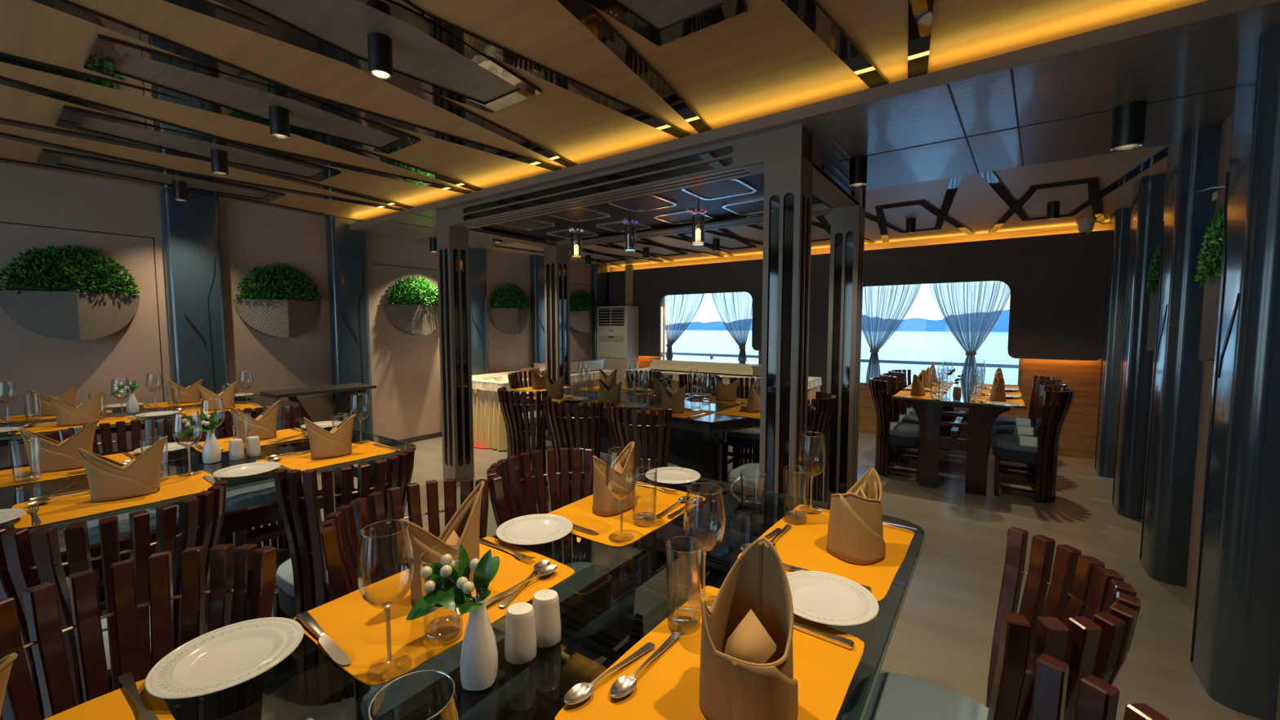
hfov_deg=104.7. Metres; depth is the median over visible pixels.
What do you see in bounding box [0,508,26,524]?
plate
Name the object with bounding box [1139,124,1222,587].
column
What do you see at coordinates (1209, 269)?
wall planter
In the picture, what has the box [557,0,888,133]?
ceiling panel
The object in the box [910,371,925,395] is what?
folded napkin
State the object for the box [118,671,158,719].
fork
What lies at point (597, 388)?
placemat
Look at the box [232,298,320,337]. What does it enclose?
basket
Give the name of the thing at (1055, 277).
wall
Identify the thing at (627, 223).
pendant lamp
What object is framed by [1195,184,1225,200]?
rod
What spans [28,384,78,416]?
folded napkin
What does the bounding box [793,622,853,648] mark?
table knife
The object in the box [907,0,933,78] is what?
ceiling panel
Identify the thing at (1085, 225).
dome camera
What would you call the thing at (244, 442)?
tumbler
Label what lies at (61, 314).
basket
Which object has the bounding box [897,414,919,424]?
seat cushion
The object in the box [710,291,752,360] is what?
curtain
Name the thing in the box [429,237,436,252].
ceiling spotlight
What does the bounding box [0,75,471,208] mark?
ceiling panel
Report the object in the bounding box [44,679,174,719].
placemat
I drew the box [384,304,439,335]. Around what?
basket
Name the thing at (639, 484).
fork
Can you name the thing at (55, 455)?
folded napkin
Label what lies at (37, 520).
fork
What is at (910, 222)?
ceiling spotlight
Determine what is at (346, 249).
trim
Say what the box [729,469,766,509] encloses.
glass mug
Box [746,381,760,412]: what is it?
folded napkin
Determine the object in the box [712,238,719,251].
ceiling spotlight
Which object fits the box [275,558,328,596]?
seat cushion
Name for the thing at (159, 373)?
wine glass
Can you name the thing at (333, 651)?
table knife
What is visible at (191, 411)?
bowl
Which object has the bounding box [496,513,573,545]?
plate
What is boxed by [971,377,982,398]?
tumbler
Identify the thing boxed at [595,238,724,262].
ceiling panel
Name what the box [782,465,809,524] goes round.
tumbler
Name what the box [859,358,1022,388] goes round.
window
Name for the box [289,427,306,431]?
fork
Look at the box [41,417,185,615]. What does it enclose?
dining chair
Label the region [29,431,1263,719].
floor
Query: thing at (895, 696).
seat cushion
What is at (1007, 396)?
plate
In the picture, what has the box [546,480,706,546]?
placemat
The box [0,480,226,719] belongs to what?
dining chair
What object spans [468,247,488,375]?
trim
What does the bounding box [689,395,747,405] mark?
placemat
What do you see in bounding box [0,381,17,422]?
wine glass
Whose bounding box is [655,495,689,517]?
spoon
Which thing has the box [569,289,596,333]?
wall planter
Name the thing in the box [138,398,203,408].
placemat
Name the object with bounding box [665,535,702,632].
tumbler
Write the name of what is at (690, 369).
wine glass
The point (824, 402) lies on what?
dining chair
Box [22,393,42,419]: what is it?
tumbler
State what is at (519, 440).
dining chair
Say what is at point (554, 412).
dining chair
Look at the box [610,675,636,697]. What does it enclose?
bowl
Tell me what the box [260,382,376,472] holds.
console table
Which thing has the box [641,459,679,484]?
seat cushion
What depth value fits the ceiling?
2.34 m
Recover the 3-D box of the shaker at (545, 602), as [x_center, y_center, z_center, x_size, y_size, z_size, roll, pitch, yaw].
[-0.189,0.516,0.992,0.061,0.096,0.052,0,4,0]
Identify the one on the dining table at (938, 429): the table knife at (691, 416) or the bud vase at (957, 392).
the bud vase at (957, 392)
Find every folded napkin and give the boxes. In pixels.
[0,652,17,717]
[18,419,98,472]
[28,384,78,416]
[49,391,103,426]
[78,435,168,502]
[167,378,203,403]
[198,381,238,410]
[229,400,280,441]
[302,413,355,458]
[399,480,484,604]
[530,368,547,388]
[546,374,564,398]
[592,441,636,515]
[598,378,622,404]
[599,368,617,388]
[652,372,673,394]
[660,384,687,413]
[698,536,798,719]
[713,376,739,400]
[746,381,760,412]
[826,467,885,564]
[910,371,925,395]
[921,367,932,388]
[929,364,937,383]
[989,377,1006,401]
[991,368,1004,386]
[991,371,1002,390]
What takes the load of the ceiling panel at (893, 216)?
attached to the ceiling
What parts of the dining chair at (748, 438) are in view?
leg, rail, rail, leg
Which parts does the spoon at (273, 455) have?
handle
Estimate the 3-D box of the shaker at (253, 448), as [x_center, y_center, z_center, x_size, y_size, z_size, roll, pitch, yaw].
[-1.882,0.420,2.404,0.061,0.096,0.052,0,4,0]
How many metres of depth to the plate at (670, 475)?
2.04 m
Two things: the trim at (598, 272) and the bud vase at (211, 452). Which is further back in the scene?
the trim at (598, 272)
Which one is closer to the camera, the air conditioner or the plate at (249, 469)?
the plate at (249, 469)
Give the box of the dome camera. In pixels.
[1075,217,1110,234]
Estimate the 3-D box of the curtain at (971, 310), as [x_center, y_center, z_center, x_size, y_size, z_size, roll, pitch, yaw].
[3.820,-0.323,5.748,0.830,1.265,0.049,3,5,36]
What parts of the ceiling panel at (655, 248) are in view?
veneer panel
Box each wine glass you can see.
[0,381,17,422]
[111,377,130,417]
[145,373,162,408]
[172,410,202,476]
[200,398,225,451]
[238,370,253,404]
[349,392,369,444]
[355,519,414,681]
[368,670,461,719]
[605,446,637,542]
[637,371,649,404]
[683,482,725,609]
[688,368,700,400]
[703,375,715,412]
[797,431,826,514]
[969,366,982,396]
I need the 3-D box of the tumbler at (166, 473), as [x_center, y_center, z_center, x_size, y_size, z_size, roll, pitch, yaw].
[-1.968,0.405,2.005,0.082,0.170,0.082,3,5,36]
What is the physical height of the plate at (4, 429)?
0.020 m
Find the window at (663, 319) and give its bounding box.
[661,301,759,361]
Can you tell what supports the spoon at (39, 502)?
on the placemat at (80, 505)
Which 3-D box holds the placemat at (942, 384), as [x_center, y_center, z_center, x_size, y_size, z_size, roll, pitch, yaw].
[3.251,0.256,5.479,0.371,0.006,0.526,3,5,36]
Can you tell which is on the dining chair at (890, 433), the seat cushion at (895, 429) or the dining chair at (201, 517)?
the seat cushion at (895, 429)
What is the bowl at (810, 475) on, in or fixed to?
on the wine glass at (810, 475)
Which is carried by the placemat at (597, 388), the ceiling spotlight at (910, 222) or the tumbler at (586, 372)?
the tumbler at (586, 372)
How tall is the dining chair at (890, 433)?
0.903 m
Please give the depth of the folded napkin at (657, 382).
4.56 m
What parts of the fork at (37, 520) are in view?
handle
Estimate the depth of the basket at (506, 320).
6.92 m
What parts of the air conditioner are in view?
control panel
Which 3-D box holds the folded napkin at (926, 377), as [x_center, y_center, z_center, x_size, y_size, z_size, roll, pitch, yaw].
[2.901,0.182,5.012,0.108,0.203,0.232,4,5,42]
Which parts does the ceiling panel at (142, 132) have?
veneer panel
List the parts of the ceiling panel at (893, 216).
veneer panel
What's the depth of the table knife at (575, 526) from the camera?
1.51 m
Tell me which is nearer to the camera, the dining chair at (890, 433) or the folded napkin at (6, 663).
the folded napkin at (6, 663)
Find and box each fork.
[28,503,41,524]
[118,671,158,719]
[122,451,136,458]
[268,460,291,471]
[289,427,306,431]
[479,537,536,560]
[635,482,677,492]
[782,563,871,591]
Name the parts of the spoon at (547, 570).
handle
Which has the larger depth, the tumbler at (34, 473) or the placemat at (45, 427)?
the placemat at (45, 427)
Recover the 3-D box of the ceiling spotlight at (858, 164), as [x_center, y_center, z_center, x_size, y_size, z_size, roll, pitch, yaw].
[1.328,-1.146,3.006,0.099,0.161,0.099,3,5,36]
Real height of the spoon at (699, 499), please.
0.010 m
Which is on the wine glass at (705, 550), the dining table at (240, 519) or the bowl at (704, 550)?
the bowl at (704, 550)
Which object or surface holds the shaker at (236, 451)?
on the dining table at (240, 519)
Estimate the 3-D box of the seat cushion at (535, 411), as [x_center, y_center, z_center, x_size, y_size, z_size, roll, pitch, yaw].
[-1.111,0.606,5.329,0.390,0.068,0.410,3,5,36]
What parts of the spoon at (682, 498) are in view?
handle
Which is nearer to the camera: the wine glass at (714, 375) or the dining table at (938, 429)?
the wine glass at (714, 375)
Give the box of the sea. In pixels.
[664,329,1018,385]
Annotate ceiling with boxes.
[0,0,1279,267]
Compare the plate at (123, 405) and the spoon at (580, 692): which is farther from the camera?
the plate at (123, 405)
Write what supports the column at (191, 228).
attached to the wall at (40, 209)
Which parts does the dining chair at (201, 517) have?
tie rod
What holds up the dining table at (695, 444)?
on the floor
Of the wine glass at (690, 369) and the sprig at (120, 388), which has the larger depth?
the wine glass at (690, 369)
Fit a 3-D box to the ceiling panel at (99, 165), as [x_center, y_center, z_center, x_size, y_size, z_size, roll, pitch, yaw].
[-3.606,-1.391,3.800,1.013,0.016,3.170,3,5,36]
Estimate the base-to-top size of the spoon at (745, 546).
0.010 m
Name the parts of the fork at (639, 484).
handle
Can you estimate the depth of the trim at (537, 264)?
7.41 m
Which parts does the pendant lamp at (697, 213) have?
bulb, bead crown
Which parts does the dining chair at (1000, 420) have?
backrest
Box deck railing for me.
[664,351,1018,368]
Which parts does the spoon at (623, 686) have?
handle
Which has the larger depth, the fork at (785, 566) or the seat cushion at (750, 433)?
the seat cushion at (750, 433)
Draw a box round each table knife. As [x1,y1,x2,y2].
[0,415,6,420]
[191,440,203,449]
[202,475,215,484]
[296,610,351,666]
[373,444,399,451]
[543,512,599,534]
[687,413,705,418]
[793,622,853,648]
[882,522,917,533]
[892,395,923,398]
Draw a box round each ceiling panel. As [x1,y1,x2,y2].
[0,0,561,191]
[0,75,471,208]
[0,132,404,220]
[163,0,690,167]
[492,245,663,266]
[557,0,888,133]
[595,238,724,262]
[662,227,763,256]
[746,215,875,244]
[865,175,975,242]
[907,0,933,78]
[979,144,1168,232]
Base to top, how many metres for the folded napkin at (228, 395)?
0.203 m
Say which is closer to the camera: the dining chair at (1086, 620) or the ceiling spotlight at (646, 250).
the dining chair at (1086, 620)
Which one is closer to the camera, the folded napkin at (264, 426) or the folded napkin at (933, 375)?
the folded napkin at (264, 426)
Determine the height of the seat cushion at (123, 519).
0.068 m
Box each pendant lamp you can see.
[568,222,583,258]
[622,212,637,253]
[689,200,706,245]
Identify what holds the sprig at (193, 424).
in the bud vase at (211, 452)
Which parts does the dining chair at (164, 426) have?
leg, rail, tie rod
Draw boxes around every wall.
[0,163,609,498]
[607,222,1110,459]
[1141,112,1279,719]
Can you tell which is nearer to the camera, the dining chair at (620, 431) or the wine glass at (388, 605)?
the wine glass at (388, 605)
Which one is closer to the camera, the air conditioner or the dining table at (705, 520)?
the dining table at (705, 520)
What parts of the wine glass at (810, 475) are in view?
stem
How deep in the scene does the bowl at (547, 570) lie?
1.25 m
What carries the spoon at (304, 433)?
on the placemat at (224, 443)
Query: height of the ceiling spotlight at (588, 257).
0.140 m
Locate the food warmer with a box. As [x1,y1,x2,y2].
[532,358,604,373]
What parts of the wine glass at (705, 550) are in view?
stem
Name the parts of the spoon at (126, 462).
handle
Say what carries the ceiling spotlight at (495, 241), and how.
attached to the ceiling
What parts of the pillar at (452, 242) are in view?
panel, panel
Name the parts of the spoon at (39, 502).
handle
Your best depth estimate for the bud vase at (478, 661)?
0.85 m
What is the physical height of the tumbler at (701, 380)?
0.170 m
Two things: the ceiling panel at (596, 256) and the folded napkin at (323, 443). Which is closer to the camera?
the folded napkin at (323, 443)
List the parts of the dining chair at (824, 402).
backrest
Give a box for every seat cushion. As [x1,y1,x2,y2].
[86,503,178,545]
[101,604,151,685]
[225,481,303,511]
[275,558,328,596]
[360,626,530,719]
[522,410,546,422]
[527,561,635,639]
[529,435,552,453]
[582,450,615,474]
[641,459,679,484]
[726,426,759,439]
[729,462,759,488]
[840,672,988,719]
[884,422,919,437]
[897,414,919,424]
[906,408,916,415]
[992,424,1033,436]
[992,434,1043,453]
[993,417,1031,426]
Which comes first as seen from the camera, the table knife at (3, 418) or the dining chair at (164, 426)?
the dining chair at (164, 426)
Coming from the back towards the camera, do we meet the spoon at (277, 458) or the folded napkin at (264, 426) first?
the folded napkin at (264, 426)
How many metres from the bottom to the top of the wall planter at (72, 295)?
0.729 m
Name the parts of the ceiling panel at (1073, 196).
veneer panel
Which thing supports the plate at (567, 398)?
on the dining table at (695, 444)
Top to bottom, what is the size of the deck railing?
0.888 m
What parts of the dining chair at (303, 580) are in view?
leg, rail, tie rod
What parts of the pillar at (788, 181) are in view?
panel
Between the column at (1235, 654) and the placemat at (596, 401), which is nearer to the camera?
the column at (1235, 654)
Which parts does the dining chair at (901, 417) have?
backrest, rail, rail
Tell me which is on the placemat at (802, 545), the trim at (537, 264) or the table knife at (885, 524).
the table knife at (885, 524)
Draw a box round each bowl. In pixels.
[25,499,50,505]
[28,494,53,500]
[111,377,130,399]
[172,410,202,446]
[200,398,225,427]
[264,454,278,457]
[267,457,280,461]
[349,392,369,421]
[355,519,414,608]
[533,560,550,569]
[537,564,557,575]
[564,682,594,704]
[605,446,637,498]
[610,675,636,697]
[678,495,689,501]
[683,482,725,552]
[691,496,702,502]
[741,542,751,551]
[797,431,826,476]
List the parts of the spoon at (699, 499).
handle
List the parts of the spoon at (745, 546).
handle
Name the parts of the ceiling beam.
coffer panel, coffer panel, coffer panel, coffer panel, coffer panel, gloss panel, coffer panel, coffer panel, coffer panel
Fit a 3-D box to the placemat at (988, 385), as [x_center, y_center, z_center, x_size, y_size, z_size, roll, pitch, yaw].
[3.717,0.279,5.142,0.371,0.006,0.526,3,5,37]
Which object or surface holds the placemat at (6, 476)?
on the dining table at (240, 519)
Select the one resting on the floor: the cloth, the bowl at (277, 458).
the cloth
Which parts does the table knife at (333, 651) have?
handle, blade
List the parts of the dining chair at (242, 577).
tie rod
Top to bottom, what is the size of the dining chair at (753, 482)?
0.903 m
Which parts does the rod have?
rod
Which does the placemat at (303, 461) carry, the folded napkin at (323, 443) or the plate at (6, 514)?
the folded napkin at (323, 443)
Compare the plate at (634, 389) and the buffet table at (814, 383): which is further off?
the buffet table at (814, 383)
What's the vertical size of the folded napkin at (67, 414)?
0.203 m
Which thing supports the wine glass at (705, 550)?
on the placemat at (668, 687)
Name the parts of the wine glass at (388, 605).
stem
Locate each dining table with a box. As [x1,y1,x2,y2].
[0,394,299,470]
[0,426,416,577]
[291,472,925,719]
[513,383,759,491]
[892,381,1026,496]
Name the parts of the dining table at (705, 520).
long rail, leg, long rail, cross rail, cross rail, cross rail, leg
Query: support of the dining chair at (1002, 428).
on the floor
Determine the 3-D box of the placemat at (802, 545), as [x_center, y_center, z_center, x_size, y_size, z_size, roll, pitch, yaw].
[0.556,0.530,1.433,0.371,0.006,0.526,3,5,37]
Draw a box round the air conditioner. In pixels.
[596,305,639,387]
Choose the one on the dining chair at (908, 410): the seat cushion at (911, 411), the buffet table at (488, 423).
the seat cushion at (911, 411)
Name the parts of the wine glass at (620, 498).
stem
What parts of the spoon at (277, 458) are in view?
handle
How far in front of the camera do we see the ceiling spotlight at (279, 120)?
2.55 m
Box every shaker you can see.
[228,438,244,460]
[246,435,261,457]
[504,602,537,664]
[532,589,561,648]
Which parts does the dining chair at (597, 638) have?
backrest, rail, tie rod, leg, rail, rail, leg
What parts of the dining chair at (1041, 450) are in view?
leg, rail, rail, backrest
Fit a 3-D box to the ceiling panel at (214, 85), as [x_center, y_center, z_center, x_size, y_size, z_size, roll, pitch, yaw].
[-1.890,-1.306,2.559,1.013,0.016,3.170,3,5,36]
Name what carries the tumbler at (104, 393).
on the placemat at (45, 427)
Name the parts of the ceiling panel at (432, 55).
veneer panel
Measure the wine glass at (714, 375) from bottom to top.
0.264 m
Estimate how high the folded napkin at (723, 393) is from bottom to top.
0.198 m
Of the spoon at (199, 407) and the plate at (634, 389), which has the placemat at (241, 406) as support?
the spoon at (199, 407)
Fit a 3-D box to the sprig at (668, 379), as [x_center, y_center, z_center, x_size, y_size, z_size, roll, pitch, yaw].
[0.208,0.170,4.091,0.116,0.130,0.143,2,5,33]
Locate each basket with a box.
[0,289,139,340]
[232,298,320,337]
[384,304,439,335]
[487,307,528,333]
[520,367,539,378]
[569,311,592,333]
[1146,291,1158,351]
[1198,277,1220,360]
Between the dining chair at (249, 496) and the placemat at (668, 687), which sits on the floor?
the dining chair at (249, 496)
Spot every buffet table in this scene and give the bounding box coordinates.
[471,369,613,450]
[623,367,822,404]
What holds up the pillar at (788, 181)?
on the floor
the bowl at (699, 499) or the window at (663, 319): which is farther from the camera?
the window at (663, 319)
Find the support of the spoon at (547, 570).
on the placemat at (357, 628)
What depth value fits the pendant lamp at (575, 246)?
4.35 m
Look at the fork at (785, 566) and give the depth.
1.26 m
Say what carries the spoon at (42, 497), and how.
on the placemat at (80, 505)
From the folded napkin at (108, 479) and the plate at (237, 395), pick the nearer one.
the folded napkin at (108, 479)
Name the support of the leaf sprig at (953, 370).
in the bud vase at (957, 392)
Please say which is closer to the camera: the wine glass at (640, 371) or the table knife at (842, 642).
the table knife at (842, 642)
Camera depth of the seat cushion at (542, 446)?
3.90 m
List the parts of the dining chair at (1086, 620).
tie rod, backrest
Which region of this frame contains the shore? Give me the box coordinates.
[664,309,1009,331]
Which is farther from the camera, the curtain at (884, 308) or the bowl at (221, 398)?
the curtain at (884, 308)
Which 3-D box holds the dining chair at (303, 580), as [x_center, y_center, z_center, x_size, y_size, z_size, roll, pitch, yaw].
[-1.188,0.817,1.980,0.518,0.903,0.498,2,4,25]
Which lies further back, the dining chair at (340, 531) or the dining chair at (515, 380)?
the dining chair at (515, 380)
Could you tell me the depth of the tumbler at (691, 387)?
3.70 m
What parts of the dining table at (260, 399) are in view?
long rail, long rail, glass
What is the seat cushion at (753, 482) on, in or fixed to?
on the dining chair at (753, 482)
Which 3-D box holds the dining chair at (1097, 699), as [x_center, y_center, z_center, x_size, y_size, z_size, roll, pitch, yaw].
[0.430,0.909,0.632,0.498,0.903,0.518,-4,5,-45]
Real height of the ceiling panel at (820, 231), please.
0.016 m
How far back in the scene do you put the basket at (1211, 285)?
2.24 m
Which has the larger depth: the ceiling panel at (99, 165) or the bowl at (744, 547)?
the ceiling panel at (99, 165)
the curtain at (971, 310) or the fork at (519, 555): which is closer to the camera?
the fork at (519, 555)
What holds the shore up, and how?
on the sea
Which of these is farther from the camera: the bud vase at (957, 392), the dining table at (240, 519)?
the bud vase at (957, 392)
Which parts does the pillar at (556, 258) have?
panel, panel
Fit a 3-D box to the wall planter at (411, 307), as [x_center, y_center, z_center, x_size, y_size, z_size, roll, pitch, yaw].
[-2.611,-0.658,5.865,0.248,0.729,0.734,3,5,36]
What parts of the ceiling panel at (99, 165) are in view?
veneer panel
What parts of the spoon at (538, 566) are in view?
handle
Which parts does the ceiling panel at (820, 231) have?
veneer panel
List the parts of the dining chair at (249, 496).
leg, rail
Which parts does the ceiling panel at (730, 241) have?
veneer panel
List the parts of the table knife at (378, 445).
blade, handle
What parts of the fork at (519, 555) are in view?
handle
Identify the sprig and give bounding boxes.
[108,379,139,396]
[176,409,218,438]
[406,544,499,620]
[660,372,673,386]
[947,368,964,386]
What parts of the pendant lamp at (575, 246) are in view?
bulb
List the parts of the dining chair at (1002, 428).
rail, rail, backrest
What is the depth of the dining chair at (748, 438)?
4.55 m
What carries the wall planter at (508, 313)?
attached to the wall at (40, 209)
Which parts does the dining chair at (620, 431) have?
rail, leg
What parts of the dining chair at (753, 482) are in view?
leg, backrest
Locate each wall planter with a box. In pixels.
[0,244,141,340]
[232,262,321,337]
[384,274,439,335]
[487,283,529,333]
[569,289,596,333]
[1144,243,1160,351]
[1193,204,1223,360]
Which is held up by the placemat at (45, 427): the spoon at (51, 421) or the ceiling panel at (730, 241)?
the spoon at (51, 421)
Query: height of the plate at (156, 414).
0.020 m
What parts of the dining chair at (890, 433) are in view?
backrest, rail, rail, leg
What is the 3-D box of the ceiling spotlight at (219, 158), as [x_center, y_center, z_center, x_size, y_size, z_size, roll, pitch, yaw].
[-2.730,-1.282,3.208,0.086,0.140,0.086,3,5,36]
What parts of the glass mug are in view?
handle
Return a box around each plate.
[0,426,21,434]
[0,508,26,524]
[102,402,144,408]
[133,441,195,453]
[135,410,180,417]
[144,617,303,698]
[213,462,280,477]
[235,392,253,397]
[300,421,342,428]
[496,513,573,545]
[513,391,535,395]
[561,396,588,401]
[617,402,646,408]
[626,387,650,391]
[645,466,700,484]
[685,392,710,397]
[786,570,879,626]
[905,386,931,391]
[986,401,1022,407]
[988,393,1019,398]
[990,386,1017,391]
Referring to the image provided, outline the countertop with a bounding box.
[648,357,760,377]
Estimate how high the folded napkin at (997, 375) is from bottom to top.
0.198 m
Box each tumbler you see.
[8,436,41,483]
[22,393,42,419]
[88,393,106,419]
[139,436,168,481]
[165,383,180,406]
[231,413,251,447]
[331,413,349,427]
[419,545,462,645]
[570,377,580,396]
[586,372,594,390]
[631,466,657,525]
[640,375,648,395]
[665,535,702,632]
[690,386,701,410]
[701,380,711,401]
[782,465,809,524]
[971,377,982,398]
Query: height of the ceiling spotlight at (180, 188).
0.140 m
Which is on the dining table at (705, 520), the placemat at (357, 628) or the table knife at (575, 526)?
the placemat at (357, 628)
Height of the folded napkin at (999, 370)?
0.198 m
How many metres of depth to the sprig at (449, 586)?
0.85 m
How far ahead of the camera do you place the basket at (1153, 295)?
3.15 m
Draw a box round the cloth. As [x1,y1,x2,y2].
[473,444,493,448]
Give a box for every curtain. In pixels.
[662,293,705,357]
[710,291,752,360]
[862,284,920,383]
[929,280,1010,382]
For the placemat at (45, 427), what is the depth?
3.12 m
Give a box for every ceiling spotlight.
[172,180,187,201]
[210,149,228,175]
[268,105,290,139]
[367,31,392,79]
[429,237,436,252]
[493,238,502,243]
[585,254,591,265]
[643,247,649,258]
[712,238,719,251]
[848,155,867,186]
[905,217,915,233]
[1046,200,1060,220]
[1109,100,1146,151]
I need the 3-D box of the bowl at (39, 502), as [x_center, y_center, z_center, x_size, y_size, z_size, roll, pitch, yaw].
[-2.116,0.504,1.737,0.037,0.009,0.058,1,4,19]
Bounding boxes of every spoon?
[21,422,56,426]
[24,421,56,425]
[25,490,89,505]
[28,488,89,500]
[65,462,128,474]
[75,459,131,473]
[173,406,203,409]
[176,407,203,411]
[264,449,310,457]
[266,434,307,442]
[267,450,310,461]
[275,432,307,441]
[485,564,557,605]
[498,560,550,607]
[564,641,654,704]
[610,631,680,697]
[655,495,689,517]
[667,496,702,517]
[741,528,782,551]
[769,524,791,546]
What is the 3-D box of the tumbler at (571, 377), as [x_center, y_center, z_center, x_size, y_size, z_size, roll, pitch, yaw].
[-0.576,0.241,4.421,0.082,0.170,0.082,3,5,36]
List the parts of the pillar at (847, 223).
panel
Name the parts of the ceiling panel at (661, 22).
veneer panel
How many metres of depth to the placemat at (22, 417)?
3.41 m
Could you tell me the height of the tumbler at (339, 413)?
0.170 m
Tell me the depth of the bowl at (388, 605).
0.89 m
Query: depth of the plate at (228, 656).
0.92 m
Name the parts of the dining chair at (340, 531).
tie rod, leg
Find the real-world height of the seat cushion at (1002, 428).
0.068 m
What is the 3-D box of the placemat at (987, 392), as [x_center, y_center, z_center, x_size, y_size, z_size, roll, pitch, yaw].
[3.376,0.310,4.674,0.371,0.006,0.526,3,5,37]
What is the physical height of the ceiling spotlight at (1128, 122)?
0.189 m
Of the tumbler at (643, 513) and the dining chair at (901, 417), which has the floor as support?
the dining chair at (901, 417)
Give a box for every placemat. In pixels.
[0,407,112,422]
[0,451,139,488]
[11,470,219,528]
[13,414,141,434]
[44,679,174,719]
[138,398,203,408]
[172,402,260,417]
[191,427,308,452]
[255,440,399,471]
[293,536,574,685]
[509,386,570,391]
[520,394,589,402]
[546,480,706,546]
[554,585,864,719]
[573,399,648,410]
[577,386,631,392]
[631,390,688,397]
[637,405,715,418]
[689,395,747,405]
[715,404,759,418]
[737,504,914,601]
[893,391,944,399]
[903,384,949,392]
[932,381,954,386]
[969,395,1025,406]
[972,388,1022,397]
[974,382,1019,389]
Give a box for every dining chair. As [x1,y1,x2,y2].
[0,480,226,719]
[0,543,276,719]
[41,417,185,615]
[197,405,303,549]
[273,443,414,702]
[319,478,541,719]
[486,447,643,715]
[497,386,552,502]
[507,370,550,435]
[542,395,615,507]
[605,400,687,548]
[626,370,664,389]
[678,373,723,395]
[721,377,760,478]
[729,404,815,521]
[757,391,836,515]
[840,526,1140,719]
[868,377,919,482]
[879,373,919,462]
[888,369,916,450]
[992,379,1067,482]
[992,385,1075,502]
[993,375,1062,467]
[1030,653,1169,719]
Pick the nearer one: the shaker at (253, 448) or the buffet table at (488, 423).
the shaker at (253, 448)
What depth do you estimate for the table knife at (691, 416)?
3.42 m
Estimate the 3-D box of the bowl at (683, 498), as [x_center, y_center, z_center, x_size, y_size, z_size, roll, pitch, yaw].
[0.160,0.501,1.774,0.037,0.009,0.058,3,5,33]
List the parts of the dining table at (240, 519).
long rail, long rail, long rail, leg, cross rail, cross rail, cross rail, leg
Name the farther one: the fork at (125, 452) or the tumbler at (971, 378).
the tumbler at (971, 378)
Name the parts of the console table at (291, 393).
slanted leg, slanted leg, slanted leg, slanted leg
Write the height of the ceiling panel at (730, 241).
0.016 m
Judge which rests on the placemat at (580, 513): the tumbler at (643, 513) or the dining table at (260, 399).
the tumbler at (643, 513)
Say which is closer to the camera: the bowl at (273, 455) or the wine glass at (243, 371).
the bowl at (273, 455)
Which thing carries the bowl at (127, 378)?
on the wine glass at (127, 378)
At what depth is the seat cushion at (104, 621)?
1.45 m
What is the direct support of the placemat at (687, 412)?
on the dining table at (695, 444)
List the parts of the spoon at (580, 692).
handle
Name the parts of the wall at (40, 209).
baseboard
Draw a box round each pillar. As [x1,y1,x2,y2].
[435,226,474,482]
[543,245,570,435]
[758,154,813,537]
[823,204,865,509]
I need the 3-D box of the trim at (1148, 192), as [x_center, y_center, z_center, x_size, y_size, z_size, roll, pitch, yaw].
[3.693,-0.079,3.675,0.125,2.460,0.340,3,5,36]
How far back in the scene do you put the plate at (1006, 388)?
4.82 m
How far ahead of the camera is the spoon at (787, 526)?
1.48 m
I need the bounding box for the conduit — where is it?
[625,264,633,306]
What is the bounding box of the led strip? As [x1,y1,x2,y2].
[661,306,662,351]
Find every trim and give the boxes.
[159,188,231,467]
[325,216,373,441]
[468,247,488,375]
[529,254,545,367]
[591,264,607,359]
[1094,207,1131,478]
[1111,173,1165,519]
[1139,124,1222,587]
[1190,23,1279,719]
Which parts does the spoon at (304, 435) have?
handle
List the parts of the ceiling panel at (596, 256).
veneer panel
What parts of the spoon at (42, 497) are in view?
handle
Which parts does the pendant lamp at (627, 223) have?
bulb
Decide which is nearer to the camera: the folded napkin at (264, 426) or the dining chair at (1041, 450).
the folded napkin at (264, 426)
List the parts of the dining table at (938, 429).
leg, leg, cross rail, cross rail, cross rail, cross rail, long rail, glass, cross rail, leg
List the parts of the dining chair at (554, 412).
tie rod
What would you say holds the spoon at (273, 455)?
on the placemat at (303, 461)
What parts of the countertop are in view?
glass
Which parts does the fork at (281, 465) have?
handle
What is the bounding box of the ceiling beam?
[435,124,866,248]
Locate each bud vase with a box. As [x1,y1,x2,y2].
[125,391,139,413]
[202,429,221,463]
[459,594,497,690]
[952,386,961,399]
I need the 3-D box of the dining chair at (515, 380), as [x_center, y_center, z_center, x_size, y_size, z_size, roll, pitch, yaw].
[-1.168,0.588,5.354,0.498,0.903,0.518,-4,5,-44]
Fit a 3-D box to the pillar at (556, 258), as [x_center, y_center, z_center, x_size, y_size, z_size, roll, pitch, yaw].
[-0.924,-0.111,5.547,0.195,2.270,0.195,3,5,36]
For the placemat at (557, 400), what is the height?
0.006 m
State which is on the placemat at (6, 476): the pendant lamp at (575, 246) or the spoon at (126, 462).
the spoon at (126, 462)
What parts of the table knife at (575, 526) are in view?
blade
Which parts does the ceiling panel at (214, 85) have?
veneer panel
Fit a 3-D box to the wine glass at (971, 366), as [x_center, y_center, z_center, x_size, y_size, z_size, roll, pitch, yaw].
[3.026,0.193,4.447,0.094,0.264,0.094,3,5,36]
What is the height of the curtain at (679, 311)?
1.305 m
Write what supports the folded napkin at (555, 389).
on the placemat at (557, 400)
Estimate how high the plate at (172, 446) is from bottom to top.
0.020 m

